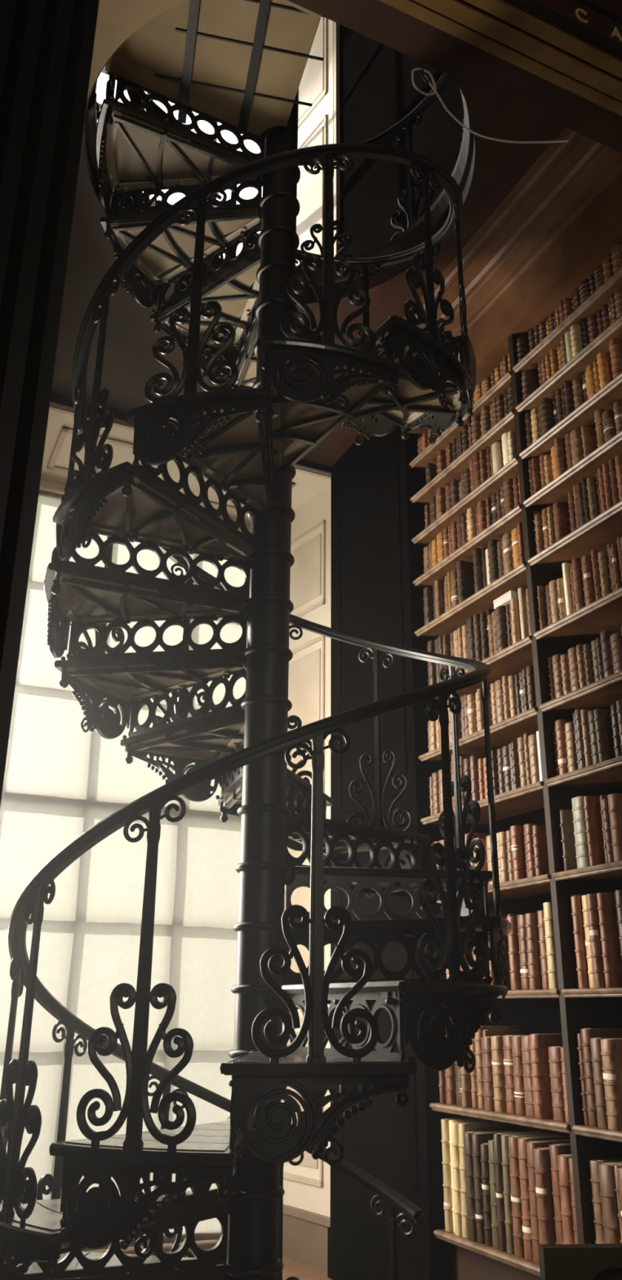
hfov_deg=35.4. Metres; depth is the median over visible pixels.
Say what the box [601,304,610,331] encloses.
book
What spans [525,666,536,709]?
book
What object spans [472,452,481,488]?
book
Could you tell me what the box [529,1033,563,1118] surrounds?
book
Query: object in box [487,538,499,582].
book
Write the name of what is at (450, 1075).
book
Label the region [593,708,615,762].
book
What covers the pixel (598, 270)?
book
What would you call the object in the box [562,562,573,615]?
book
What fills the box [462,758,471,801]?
book
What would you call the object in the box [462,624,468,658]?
book
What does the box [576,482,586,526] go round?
book
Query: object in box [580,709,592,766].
book
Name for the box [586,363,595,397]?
book
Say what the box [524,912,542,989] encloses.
book
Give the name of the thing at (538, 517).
book
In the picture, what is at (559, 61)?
beam
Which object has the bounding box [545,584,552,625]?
book
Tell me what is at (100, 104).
window
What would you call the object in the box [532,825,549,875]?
book
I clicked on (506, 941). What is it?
book
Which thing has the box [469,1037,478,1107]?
book
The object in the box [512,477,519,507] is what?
book
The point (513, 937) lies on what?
book
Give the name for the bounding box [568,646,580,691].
book
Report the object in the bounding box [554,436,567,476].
book
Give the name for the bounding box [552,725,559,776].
book
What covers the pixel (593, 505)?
book
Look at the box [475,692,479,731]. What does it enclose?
book
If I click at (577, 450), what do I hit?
book
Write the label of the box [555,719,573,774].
book
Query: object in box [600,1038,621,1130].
book
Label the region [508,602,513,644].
book
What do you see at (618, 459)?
book
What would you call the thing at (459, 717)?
book
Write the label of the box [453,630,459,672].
book
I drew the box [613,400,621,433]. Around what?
book
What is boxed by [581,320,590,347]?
book
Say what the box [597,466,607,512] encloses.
book
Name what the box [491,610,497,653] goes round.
book
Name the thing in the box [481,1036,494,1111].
book
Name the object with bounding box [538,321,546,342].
book
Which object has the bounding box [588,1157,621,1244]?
book
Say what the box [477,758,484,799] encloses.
book
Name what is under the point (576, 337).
book
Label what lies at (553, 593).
book
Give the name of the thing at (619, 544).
book
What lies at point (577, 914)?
book
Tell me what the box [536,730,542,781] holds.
book
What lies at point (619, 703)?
book
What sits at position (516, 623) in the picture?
book
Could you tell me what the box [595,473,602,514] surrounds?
book
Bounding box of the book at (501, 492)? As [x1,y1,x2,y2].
[499,485,505,516]
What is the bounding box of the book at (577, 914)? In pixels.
[570,895,590,988]
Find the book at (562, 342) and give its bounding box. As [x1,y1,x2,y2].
[560,334,567,366]
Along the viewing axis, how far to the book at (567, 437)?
4.72 m
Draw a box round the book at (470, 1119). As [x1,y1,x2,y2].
[448,1118,488,1233]
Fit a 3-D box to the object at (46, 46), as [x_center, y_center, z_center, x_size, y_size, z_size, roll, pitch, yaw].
[-1.426,-0.577,2.124,1.613,5.730,0.400,10,-23,-23]
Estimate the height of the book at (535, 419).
0.224 m
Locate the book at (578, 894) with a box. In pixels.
[570,893,585,987]
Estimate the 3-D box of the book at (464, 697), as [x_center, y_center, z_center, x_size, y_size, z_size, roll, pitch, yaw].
[0.888,0.418,5.188,0.169,0.241,0.049,10,-23,-23]
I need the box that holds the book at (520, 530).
[517,522,525,564]
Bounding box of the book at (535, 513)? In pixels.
[533,511,542,554]
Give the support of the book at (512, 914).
on the bookcase
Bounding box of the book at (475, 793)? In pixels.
[469,755,485,800]
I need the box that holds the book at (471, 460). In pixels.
[469,457,475,492]
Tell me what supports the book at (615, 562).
on the bookcase
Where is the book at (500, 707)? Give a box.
[494,679,505,723]
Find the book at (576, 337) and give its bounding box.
[569,324,583,357]
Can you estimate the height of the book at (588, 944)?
0.373 m
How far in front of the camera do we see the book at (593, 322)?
4.68 m
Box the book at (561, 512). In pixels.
[552,501,571,542]
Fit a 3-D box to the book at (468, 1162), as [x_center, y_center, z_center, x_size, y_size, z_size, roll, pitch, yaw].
[0.836,2.537,4.541,0.260,0.439,0.064,10,-23,-23]
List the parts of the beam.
gilt moulding, gilt moulding, gilt moulding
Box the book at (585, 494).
[581,477,591,522]
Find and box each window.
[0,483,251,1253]
[39,479,251,1254]
[97,92,249,245]
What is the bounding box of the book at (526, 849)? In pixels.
[523,823,545,877]
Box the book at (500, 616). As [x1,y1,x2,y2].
[494,605,508,652]
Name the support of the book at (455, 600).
on the bookcase
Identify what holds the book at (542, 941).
on the bookcase
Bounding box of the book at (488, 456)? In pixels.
[485,447,491,479]
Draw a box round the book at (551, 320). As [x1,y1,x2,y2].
[548,313,555,333]
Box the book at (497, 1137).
[493,1131,541,1251]
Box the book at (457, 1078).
[454,1061,461,1105]
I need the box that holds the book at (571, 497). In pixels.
[568,490,577,532]
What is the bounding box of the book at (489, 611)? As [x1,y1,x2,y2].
[486,608,494,655]
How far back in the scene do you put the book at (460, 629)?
5.33 m
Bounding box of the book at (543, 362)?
[541,359,546,383]
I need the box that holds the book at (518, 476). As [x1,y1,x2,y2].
[518,475,520,504]
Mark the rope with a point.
(424, 77)
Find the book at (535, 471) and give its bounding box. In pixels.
[531,457,542,493]
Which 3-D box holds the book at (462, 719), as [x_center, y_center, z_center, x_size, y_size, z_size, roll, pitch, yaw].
[0.882,0.434,5.243,0.175,0.250,0.050,10,-22,-23]
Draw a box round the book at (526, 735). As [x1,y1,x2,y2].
[523,733,533,785]
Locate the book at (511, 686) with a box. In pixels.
[507,675,517,716]
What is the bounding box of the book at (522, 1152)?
[517,1135,570,1261]
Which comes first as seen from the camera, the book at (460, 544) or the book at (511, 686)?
the book at (511, 686)
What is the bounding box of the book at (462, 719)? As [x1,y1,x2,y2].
[460,696,465,737]
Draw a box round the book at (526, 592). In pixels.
[525,588,531,635]
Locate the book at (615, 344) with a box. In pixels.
[608,337,621,378]
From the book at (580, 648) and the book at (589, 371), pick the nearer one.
the book at (580, 648)
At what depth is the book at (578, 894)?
4.19 m
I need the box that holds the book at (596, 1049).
[590,1037,621,1128]
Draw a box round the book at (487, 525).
[485,498,488,527]
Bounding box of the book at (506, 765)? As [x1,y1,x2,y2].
[502,745,511,791]
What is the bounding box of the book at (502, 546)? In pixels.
[501,537,505,574]
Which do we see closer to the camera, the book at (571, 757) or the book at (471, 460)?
the book at (571, 757)
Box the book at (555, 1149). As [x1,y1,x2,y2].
[549,1142,571,1244]
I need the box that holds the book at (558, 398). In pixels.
[555,388,564,422]
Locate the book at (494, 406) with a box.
[491,397,497,426]
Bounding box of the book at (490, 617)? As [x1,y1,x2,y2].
[487,613,494,656]
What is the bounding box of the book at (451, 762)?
[450,761,453,808]
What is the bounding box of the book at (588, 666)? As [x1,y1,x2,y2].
[582,644,595,684]
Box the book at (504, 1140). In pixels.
[501,1132,551,1253]
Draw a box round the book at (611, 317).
[608,300,613,325]
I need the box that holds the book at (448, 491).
[446,484,451,510]
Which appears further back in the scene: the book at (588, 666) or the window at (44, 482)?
the window at (44, 482)
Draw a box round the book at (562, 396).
[560,385,566,417]
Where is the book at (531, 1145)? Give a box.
[526,1138,570,1264]
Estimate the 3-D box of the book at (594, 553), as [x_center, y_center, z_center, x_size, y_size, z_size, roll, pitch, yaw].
[1.351,-0.273,4.410,0.179,0.265,0.031,10,-23,-23]
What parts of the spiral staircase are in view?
foot plate, foot plate, soffit panel, soffit panel, foot plate, soffit panel, soffit panel, soffit panel, soffit panel, soffit panel, soffit panel, soffit panel, soffit panel, soffit panel, foot plate, soffit panel, soffit panel, foot plate, foot plate, soffit panel, soffit panel, soffit panel, rail, soffit panel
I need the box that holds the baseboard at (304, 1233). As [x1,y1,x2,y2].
[282,1204,330,1272]
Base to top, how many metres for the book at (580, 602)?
0.273 m
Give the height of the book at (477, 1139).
0.439 m
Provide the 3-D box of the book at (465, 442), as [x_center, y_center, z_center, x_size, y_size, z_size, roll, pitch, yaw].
[0.941,-1.140,5.640,0.150,0.203,0.048,10,-23,-23]
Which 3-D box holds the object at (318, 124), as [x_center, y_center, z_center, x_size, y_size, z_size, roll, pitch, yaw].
[-0.990,-4.405,8.474,2.500,5.420,1.024,10,-23,-23]
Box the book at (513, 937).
[506,915,522,990]
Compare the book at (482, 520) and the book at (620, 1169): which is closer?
the book at (620, 1169)
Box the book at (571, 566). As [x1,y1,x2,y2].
[569,565,576,612]
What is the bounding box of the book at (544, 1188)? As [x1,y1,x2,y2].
[533,1146,555,1244]
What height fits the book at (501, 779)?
0.242 m
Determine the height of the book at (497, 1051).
0.318 m
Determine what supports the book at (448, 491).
on the bookcase
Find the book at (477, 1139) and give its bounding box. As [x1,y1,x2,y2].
[471,1131,519,1244]
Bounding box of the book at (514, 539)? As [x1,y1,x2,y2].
[511,527,520,568]
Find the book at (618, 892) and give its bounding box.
[614,889,621,955]
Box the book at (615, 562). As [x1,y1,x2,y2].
[611,543,621,589]
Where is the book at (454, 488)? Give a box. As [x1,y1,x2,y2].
[449,479,460,507]
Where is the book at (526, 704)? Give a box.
[521,668,528,711]
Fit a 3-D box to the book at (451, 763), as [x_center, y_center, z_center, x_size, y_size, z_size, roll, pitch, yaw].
[0.835,0.757,5.162,0.201,0.292,0.051,10,-22,-23]
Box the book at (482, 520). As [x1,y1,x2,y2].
[477,500,487,533]
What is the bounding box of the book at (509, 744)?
[508,743,514,790]
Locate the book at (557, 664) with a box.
[551,653,564,697]
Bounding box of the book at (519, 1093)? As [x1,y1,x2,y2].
[511,1035,525,1115]
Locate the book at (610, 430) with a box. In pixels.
[602,408,617,441]
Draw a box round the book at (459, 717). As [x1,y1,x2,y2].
[450,697,462,739]
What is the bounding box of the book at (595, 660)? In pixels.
[591,640,599,681]
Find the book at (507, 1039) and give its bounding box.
[502,1035,529,1114]
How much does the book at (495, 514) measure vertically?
0.206 m
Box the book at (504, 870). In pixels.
[498,831,509,882]
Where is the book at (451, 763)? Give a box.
[450,754,471,808]
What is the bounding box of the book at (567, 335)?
[564,330,573,362]
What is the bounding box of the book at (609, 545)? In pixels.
[607,543,613,591]
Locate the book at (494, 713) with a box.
[489,683,497,724]
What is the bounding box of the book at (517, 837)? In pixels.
[510,825,526,879]
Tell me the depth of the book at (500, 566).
5.11 m
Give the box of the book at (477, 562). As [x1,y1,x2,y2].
[472,547,484,593]
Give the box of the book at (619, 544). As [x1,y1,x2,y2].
[617,536,621,582]
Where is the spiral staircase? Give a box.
[0,0,511,1279]
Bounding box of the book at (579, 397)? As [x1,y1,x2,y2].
[572,377,584,409]
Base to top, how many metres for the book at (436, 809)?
0.238 m
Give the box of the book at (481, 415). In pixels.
[480,414,483,436]
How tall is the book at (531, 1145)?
0.449 m
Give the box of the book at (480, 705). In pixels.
[476,688,493,730]
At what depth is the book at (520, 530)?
4.93 m
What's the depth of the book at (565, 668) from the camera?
4.44 m
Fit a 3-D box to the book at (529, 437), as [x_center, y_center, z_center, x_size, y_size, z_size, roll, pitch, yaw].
[1.192,-1.066,5.082,0.166,0.236,0.044,10,-23,-23]
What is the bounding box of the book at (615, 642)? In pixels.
[609,632,621,673]
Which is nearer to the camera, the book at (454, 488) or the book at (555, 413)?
the book at (555, 413)
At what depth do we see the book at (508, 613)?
4.96 m
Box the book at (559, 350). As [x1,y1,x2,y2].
[557,346,562,368]
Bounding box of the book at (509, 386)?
[507,382,513,411]
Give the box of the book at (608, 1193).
[598,1161,621,1244]
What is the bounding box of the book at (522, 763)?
[517,736,527,786]
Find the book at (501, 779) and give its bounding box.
[496,748,505,794]
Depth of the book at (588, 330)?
4.73 m
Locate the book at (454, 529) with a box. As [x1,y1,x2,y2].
[450,521,457,552]
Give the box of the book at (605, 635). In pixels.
[600,630,617,677]
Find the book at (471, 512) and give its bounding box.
[466,507,476,541]
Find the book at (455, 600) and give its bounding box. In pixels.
[450,568,458,607]
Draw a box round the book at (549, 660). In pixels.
[546,657,555,700]
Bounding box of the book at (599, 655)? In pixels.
[595,637,604,679]
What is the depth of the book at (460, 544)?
5.52 m
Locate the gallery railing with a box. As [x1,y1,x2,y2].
[85,71,474,288]
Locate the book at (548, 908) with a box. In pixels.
[542,902,558,989]
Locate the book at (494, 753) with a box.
[491,750,499,795]
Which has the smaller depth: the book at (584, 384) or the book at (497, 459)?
the book at (584, 384)
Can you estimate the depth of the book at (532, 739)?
4.58 m
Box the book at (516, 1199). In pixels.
[507,1133,559,1257]
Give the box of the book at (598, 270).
[594,264,604,290]
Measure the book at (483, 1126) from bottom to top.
0.472 m
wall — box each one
[49,24,342,472]
[341,25,464,257]
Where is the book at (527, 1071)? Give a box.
[520,1035,534,1116]
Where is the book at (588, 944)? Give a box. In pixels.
[582,894,595,988]
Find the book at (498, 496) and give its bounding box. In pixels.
[495,488,502,519]
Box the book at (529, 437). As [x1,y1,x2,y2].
[524,411,533,447]
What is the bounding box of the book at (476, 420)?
[471,415,481,444]
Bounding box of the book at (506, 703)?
[502,675,511,719]
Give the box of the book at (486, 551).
[485,548,490,585]
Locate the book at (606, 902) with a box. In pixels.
[596,892,621,987]
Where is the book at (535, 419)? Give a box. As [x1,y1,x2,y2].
[530,407,540,442]
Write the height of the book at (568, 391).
0.223 m
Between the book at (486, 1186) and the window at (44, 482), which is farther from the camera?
the window at (44, 482)
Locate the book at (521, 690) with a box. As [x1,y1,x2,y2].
[518,671,524,712]
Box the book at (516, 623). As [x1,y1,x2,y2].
[510,598,521,644]
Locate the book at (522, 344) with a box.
[516,337,529,361]
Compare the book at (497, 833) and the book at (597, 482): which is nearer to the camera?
the book at (597, 482)
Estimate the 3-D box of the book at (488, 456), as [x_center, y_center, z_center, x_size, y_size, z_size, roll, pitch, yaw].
[1.046,-0.945,5.401,0.164,0.235,0.038,10,-23,-23]
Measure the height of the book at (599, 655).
0.207 m
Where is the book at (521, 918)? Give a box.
[517,914,529,990]
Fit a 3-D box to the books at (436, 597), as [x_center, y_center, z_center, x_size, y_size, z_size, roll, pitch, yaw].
[1.152,0.204,4.697,0.219,3.819,2.004,10,-23,-23]
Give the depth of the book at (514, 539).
4.97 m
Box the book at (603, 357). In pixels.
[596,351,613,388]
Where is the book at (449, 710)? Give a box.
[447,699,452,742]
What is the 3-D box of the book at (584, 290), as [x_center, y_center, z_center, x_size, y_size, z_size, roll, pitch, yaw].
[1.403,-1.692,4.826,0.150,0.162,0.063,10,-23,-23]
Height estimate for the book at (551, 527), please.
0.235 m
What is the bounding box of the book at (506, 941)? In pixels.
[502,916,511,990]
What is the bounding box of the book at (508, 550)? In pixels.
[502,532,514,573]
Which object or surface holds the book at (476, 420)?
on the bookcase
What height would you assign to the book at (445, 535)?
0.216 m
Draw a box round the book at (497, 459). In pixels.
[491,441,503,473]
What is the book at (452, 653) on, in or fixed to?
on the bookcase
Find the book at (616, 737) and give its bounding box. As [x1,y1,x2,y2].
[610,704,621,757]
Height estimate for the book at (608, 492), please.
0.249 m
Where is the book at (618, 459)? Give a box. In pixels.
[614,454,621,501]
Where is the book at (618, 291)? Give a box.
[613,287,621,319]
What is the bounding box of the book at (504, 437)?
[502,431,509,466]
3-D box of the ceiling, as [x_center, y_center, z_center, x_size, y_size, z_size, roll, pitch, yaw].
[-0.156,-2.073,5.535,2.870,0.220,3.180,10,-23,-23]
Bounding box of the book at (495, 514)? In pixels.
[491,493,497,523]
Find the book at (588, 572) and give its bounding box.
[582,555,595,604]
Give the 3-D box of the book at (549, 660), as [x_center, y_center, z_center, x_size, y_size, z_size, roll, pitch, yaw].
[1.191,0.203,4.606,0.162,0.234,0.036,10,-23,-23]
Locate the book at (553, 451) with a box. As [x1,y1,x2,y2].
[551,445,557,479]
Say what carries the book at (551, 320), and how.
on the bookcase
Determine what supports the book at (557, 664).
on the bookcase
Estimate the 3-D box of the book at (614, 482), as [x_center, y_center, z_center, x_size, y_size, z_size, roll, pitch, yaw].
[1.427,-0.687,4.399,0.176,0.254,0.041,10,-23,-23]
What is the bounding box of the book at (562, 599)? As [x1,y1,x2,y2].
[556,577,567,618]
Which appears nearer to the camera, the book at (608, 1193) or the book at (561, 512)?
the book at (608, 1193)
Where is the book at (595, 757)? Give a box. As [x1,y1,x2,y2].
[587,710,599,764]
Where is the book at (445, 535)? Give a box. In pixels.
[442,528,448,558]
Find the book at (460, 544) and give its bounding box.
[456,514,466,548]
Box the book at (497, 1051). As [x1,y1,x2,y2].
[490,1035,506,1112]
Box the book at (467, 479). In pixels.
[463,467,471,496]
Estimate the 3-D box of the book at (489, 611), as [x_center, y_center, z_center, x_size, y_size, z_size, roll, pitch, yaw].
[1.025,-0.007,5.169,0.203,0.305,0.027,10,-23,-23]
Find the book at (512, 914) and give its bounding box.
[507,913,519,916]
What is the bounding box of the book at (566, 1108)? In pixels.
[560,1047,568,1122]
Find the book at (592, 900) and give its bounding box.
[586,893,605,987]
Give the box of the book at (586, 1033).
[580,1028,621,1126]
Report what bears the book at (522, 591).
on the bookcase
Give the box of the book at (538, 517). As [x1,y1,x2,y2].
[534,514,545,553]
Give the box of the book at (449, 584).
[446,571,452,609]
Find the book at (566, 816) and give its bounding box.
[559,809,577,871]
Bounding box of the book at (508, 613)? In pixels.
[505,604,511,646]
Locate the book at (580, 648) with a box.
[576,644,586,688]
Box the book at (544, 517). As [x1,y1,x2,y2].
[542,507,550,548]
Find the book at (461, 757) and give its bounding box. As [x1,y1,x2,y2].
[459,755,470,805]
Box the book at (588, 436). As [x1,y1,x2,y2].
[581,425,598,457]
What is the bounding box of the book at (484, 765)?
[482,757,488,798]
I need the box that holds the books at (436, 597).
[417,257,613,1103]
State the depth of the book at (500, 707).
4.88 m
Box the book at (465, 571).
[456,560,475,603]
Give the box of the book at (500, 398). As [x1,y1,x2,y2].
[496,394,505,422]
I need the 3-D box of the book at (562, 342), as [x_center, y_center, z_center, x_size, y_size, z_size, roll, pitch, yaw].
[1.319,-1.425,4.883,0.150,0.200,0.040,10,-23,-23]
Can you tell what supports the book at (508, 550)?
on the bookcase
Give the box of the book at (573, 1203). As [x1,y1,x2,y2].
[568,1157,578,1244]
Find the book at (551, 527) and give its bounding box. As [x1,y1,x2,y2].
[546,506,555,545]
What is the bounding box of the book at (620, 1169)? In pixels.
[617,1167,621,1216]
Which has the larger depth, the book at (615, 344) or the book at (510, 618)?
the book at (510, 618)
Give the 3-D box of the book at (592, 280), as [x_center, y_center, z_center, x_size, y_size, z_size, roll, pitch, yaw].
[1.435,-1.706,4.787,0.149,0.162,0.037,10,-23,-23]
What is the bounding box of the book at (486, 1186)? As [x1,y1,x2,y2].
[480,1142,493,1246]
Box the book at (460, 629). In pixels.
[457,627,464,671]
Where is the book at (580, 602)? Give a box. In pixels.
[571,557,585,610]
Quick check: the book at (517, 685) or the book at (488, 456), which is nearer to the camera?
the book at (517, 685)
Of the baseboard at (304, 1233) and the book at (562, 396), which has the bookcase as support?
the book at (562, 396)
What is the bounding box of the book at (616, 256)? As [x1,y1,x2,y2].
[611,244,621,273]
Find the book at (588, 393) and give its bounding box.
[585,370,589,399]
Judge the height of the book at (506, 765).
0.243 m
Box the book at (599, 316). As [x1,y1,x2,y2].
[596,310,604,335]
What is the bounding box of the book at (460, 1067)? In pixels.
[459,1066,462,1106]
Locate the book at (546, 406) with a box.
[539,397,555,435]
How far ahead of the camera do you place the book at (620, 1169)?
3.67 m
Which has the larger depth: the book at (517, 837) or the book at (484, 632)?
the book at (484, 632)
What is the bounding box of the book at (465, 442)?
[461,424,469,452]
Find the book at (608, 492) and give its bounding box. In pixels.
[602,462,613,509]
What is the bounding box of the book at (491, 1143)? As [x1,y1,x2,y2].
[488,1139,499,1248]
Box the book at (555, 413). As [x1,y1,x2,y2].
[552,394,558,426]
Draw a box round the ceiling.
[50,31,564,466]
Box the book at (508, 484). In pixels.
[502,478,515,514]
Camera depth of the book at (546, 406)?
4.91 m
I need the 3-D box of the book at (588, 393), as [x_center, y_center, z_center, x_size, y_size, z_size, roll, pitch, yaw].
[1.390,-1.196,4.701,0.146,0.211,0.030,10,-23,-23]
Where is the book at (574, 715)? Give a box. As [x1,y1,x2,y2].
[573,712,579,768]
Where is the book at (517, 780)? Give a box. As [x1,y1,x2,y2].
[511,741,520,789]
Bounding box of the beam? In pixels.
[287,0,621,152]
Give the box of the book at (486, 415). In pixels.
[480,404,491,435]
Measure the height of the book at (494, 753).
0.242 m
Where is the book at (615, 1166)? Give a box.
[613,1164,621,1243]
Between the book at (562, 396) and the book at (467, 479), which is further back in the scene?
the book at (467, 479)
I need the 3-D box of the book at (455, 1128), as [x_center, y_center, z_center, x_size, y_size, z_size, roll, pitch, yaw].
[0.788,2.556,4.638,0.260,0.472,0.050,10,-23,-23]
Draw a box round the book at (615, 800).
[607,793,621,862]
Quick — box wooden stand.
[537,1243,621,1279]
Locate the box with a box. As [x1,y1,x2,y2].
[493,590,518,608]
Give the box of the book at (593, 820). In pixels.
[583,795,605,866]
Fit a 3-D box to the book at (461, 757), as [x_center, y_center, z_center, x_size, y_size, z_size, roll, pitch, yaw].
[0.860,0.754,5.123,0.188,0.272,0.040,10,-23,-23]
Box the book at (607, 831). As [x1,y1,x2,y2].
[601,798,613,862]
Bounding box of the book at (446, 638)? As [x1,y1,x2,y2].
[442,634,450,678]
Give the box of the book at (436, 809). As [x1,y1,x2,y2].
[431,772,439,814]
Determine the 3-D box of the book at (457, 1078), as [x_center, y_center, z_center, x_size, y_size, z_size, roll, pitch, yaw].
[0.798,2.132,4.794,0.194,0.282,0.073,10,-23,-23]
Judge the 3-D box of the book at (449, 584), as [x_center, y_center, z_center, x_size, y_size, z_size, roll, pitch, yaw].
[0.850,-0.259,5.526,0.173,0.250,0.038,10,-23,-23]
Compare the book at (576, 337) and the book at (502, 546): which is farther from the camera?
the book at (502, 546)
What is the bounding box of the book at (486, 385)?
[481,377,492,395]
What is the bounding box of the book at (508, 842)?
[506,830,514,880]
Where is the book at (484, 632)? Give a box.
[480,611,489,660]
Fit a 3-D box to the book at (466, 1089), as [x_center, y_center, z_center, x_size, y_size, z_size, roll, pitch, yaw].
[0.829,2.063,4.720,0.241,0.357,0.044,10,-23,-23]
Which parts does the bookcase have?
pier panel, shelf, shelf, shelf, shelf, shelf, shelf, shelf, shelf, shelf, shelf, cornice, shelf, panel, shelf, shelf, shelf, shelf, shelf, shelf, shelf, shelf, shelf, shelf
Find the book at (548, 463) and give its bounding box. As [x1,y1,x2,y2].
[543,453,553,484]
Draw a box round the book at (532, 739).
[528,733,540,783]
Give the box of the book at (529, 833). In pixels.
[524,824,539,877]
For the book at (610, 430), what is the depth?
4.46 m
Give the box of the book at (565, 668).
[560,653,571,694]
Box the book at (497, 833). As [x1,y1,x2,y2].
[496,832,501,882]
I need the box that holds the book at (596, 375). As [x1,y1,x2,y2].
[592,360,600,392]
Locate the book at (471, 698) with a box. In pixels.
[466,693,477,734]
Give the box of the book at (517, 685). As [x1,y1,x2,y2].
[514,674,521,714]
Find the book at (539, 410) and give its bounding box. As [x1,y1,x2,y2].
[537,404,542,436]
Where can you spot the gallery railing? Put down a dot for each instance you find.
(411, 237)
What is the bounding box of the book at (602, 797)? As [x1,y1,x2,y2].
[600,795,608,863]
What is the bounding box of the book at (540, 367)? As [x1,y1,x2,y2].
[537,360,542,385]
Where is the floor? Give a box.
[151,1247,332,1279]
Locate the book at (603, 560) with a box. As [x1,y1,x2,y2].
[598,551,612,596]
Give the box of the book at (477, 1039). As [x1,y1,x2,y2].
[474,1026,519,1108]
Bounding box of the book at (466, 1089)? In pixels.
[460,1053,472,1106]
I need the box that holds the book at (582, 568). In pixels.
[581,557,586,605]
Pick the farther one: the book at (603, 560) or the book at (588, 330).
the book at (588, 330)
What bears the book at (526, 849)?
on the bookcase
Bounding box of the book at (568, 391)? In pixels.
[563,380,574,416]
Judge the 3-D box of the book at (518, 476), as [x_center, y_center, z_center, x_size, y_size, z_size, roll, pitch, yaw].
[1.144,-0.758,5.050,0.150,0.198,0.049,10,-23,-23]
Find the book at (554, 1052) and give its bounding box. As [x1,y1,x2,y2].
[548,1046,565,1121]
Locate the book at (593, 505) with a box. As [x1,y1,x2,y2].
[586,476,599,519]
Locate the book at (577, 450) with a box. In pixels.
[569,428,584,465]
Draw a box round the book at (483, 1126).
[457,1121,506,1238]
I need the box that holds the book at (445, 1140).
[440,1117,477,1231]
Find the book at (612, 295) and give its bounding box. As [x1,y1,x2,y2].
[609,292,617,322]
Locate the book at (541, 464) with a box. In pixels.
[538,453,546,488]
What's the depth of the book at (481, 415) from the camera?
5.49 m
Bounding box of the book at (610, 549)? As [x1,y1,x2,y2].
[608,547,616,591]
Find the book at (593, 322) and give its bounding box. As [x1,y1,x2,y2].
[588,314,599,342]
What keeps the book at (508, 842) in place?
on the bookcase
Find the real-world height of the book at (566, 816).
0.275 m
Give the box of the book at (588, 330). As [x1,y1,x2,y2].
[586,315,591,342]
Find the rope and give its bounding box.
[411,67,568,143]
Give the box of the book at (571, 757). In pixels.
[564,721,577,772]
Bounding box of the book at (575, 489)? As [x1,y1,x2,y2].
[573,484,580,528]
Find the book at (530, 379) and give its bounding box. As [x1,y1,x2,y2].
[521,369,540,399]
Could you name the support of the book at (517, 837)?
on the bookcase
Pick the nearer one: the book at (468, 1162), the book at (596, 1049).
the book at (596, 1049)
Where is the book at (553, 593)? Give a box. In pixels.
[549,579,560,622]
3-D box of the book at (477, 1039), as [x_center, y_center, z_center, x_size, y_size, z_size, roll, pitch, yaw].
[0.892,2.038,4.651,0.241,0.357,0.056,10,-23,-23]
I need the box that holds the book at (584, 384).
[582,373,587,401]
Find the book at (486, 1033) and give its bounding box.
[483,1030,523,1036]
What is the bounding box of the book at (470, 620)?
[467,616,475,660]
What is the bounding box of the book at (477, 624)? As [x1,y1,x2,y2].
[473,613,482,661]
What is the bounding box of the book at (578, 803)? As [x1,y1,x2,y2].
[571,795,590,868]
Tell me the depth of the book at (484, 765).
4.93 m
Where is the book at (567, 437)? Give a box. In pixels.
[564,431,573,469]
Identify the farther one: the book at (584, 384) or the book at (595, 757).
the book at (584, 384)
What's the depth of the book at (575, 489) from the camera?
4.58 m
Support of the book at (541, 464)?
on the bookcase
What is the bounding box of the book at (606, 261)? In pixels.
[602,257,613,282]
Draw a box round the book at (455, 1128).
[451,1120,497,1236]
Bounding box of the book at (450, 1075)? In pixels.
[444,1034,456,1104]
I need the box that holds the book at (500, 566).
[497,539,504,577]
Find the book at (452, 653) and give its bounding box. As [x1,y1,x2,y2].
[449,632,454,656]
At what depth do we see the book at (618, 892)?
3.93 m
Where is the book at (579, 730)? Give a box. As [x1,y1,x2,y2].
[574,708,586,768]
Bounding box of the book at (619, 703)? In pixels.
[616,699,621,750]
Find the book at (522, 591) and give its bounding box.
[518,587,529,639]
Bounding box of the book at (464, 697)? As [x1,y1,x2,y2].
[462,694,468,736]
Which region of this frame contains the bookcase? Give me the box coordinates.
[327,127,621,1279]
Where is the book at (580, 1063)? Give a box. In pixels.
[577,1032,589,1125]
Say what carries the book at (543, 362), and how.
on the bookcase
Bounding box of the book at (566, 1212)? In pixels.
[557,1154,574,1244]
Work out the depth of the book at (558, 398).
4.85 m
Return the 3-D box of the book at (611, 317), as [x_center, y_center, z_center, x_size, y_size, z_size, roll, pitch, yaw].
[1.472,-1.517,4.608,0.147,0.178,0.034,10,-23,-23]
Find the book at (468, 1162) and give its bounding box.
[463,1129,512,1241]
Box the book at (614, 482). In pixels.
[608,458,620,505]
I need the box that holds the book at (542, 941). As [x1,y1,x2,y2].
[537,910,549,989]
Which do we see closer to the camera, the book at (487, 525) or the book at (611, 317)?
the book at (611, 317)
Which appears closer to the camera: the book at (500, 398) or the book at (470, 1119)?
the book at (470, 1119)
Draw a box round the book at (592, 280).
[589,274,595,294]
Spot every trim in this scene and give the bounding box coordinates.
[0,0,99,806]
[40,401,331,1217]
[87,0,321,98]
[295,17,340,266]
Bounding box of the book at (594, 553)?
[591,549,602,600]
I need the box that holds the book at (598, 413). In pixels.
[594,408,606,447]
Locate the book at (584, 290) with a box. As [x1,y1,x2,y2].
[578,279,591,303]
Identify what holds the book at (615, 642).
on the bookcase

